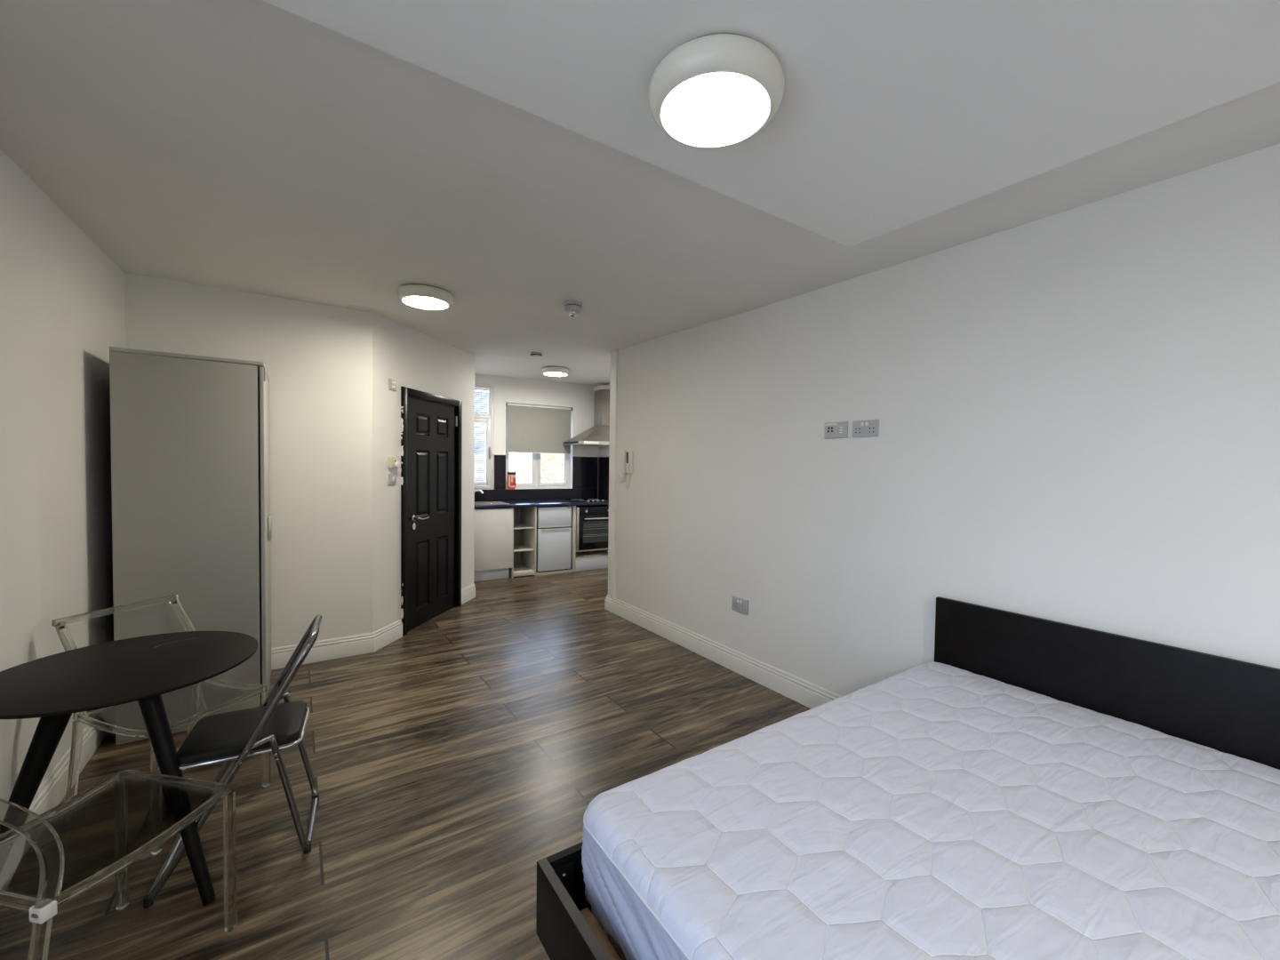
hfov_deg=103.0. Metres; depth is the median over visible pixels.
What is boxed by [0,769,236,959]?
acrylic chair
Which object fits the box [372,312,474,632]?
wall
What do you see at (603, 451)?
wall
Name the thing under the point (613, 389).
wall
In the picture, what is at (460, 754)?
floor
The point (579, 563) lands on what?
housing
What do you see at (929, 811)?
mattress
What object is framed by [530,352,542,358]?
detector
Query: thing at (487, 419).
window
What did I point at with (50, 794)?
baseboard
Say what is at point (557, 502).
countertop
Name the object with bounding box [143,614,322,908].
folding chair
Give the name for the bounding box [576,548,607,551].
shelf
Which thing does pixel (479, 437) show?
blind
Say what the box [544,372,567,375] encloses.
diffuser
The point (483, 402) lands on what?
blind
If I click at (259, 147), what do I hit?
ceiling
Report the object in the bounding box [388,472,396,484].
switch
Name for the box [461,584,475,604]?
baseboard
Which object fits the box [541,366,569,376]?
ceiling light
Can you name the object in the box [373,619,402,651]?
baseboard
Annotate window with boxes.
[474,383,493,488]
[505,405,568,488]
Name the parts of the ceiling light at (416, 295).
plate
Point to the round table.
(52, 688)
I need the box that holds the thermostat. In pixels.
[388,456,399,468]
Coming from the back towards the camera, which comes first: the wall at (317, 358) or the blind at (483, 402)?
the blind at (483, 402)
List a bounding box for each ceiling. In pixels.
[0,0,1279,385]
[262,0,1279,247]
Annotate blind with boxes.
[474,388,488,413]
[474,423,485,480]
[505,402,572,454]
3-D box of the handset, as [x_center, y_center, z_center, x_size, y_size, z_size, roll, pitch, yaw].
[-0.123,-0.100,4.729,0.052,0.367,0.146,0,2,-34]
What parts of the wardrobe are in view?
panel, panel, board, door, door, handle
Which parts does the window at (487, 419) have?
sash, sash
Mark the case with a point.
(511, 476)
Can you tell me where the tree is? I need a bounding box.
[512,453,562,482]
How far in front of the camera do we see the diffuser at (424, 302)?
3.22 m
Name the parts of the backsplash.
panel, panel, panel, corner trim, panel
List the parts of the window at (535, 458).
sash, sash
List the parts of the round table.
leg, leg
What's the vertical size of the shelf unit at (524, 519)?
0.890 m
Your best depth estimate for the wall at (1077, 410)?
2.28 m
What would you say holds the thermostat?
attached to the wall at (416, 360)
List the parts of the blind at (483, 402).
head rail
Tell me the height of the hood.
0.846 m
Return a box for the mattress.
[581,661,1279,959]
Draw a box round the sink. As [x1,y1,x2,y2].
[474,501,508,504]
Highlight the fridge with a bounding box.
[536,505,572,575]
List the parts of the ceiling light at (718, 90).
plate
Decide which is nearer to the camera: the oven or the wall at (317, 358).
the wall at (317, 358)
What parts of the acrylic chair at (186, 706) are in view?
post, leg, rail, rail, rail, leg, seat, post, leg, rail, rail, leg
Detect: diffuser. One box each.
[402,296,447,309]
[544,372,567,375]
[661,72,769,145]
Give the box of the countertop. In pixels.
[474,499,608,508]
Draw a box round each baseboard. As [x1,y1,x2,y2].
[28,725,107,815]
[271,632,374,670]
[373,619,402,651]
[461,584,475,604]
[604,594,841,708]
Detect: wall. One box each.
[0,148,126,800]
[124,272,372,647]
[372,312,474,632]
[474,373,599,564]
[598,384,610,456]
[608,349,617,602]
[615,144,1279,696]
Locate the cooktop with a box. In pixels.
[566,498,608,502]
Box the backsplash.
[474,454,609,502]
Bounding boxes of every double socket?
[731,595,748,615]
[852,419,879,437]
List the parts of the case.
case lid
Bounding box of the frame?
[536,596,1279,959]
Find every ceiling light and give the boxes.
[396,283,453,310]
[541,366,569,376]
[648,32,784,148]
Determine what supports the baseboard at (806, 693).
attached to the wall at (1077, 410)
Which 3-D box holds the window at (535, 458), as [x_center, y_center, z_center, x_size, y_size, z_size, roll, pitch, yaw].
[-1.467,-0.469,7.261,0.974,1.174,0.115,0,2,-31]
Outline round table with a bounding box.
[0,631,258,905]
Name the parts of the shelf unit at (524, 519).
shelf, shelf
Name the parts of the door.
lever handle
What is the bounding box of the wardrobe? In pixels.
[109,346,271,744]
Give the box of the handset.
[621,449,632,488]
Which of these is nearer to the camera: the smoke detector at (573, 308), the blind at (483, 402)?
the smoke detector at (573, 308)
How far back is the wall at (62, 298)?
2.11 m
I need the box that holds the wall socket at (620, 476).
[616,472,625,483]
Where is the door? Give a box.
[400,386,462,636]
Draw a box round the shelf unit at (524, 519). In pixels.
[508,506,536,578]
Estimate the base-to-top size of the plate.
0.092 m
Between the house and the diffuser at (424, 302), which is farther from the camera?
the house
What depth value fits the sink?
6.42 m
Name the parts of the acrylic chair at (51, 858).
rail, post, leg, rail, seat, leg, rail, rail, leg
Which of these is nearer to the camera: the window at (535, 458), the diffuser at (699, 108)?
the diffuser at (699, 108)
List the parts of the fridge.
fridge door, freezer door, handle, handle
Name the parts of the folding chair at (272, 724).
seat, leg frame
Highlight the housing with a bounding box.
[568,505,607,572]
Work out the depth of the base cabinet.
6.24 m
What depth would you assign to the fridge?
6.65 m
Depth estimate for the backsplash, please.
7.37 m
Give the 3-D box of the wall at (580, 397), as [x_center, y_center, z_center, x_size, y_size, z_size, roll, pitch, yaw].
[-1.603,-0.137,7.165,2.435,2.700,0.220,0,2,-31]
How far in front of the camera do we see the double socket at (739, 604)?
3.55 m
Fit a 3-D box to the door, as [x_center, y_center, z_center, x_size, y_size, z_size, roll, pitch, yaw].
[-1.946,0.252,4.674,0.197,2.062,0.969,1,2,9]
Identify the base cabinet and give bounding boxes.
[473,507,512,581]
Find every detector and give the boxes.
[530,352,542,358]
[563,300,582,317]
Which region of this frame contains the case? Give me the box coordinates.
[507,472,516,489]
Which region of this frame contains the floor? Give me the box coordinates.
[0,568,811,959]
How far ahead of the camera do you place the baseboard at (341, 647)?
3.70 m
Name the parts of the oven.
trim, control panel, bar handle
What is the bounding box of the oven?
[576,504,608,550]
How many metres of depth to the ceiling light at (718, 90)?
1.21 m
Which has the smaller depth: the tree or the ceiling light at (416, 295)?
the ceiling light at (416, 295)
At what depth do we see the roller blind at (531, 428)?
7.13 m
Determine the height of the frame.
0.837 m
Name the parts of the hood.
plate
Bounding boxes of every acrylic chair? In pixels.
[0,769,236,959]
[51,594,271,855]
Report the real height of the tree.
5.976 m
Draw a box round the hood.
[562,384,610,446]
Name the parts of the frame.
rail, footboard, headboard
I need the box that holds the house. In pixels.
[474,441,480,481]
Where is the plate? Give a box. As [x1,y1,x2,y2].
[824,421,847,438]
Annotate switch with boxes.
[388,378,396,391]
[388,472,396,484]
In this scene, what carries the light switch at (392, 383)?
attached to the wall at (416, 360)
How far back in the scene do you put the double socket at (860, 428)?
2.76 m
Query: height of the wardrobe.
1.991 m
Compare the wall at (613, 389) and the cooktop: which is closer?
the wall at (613, 389)

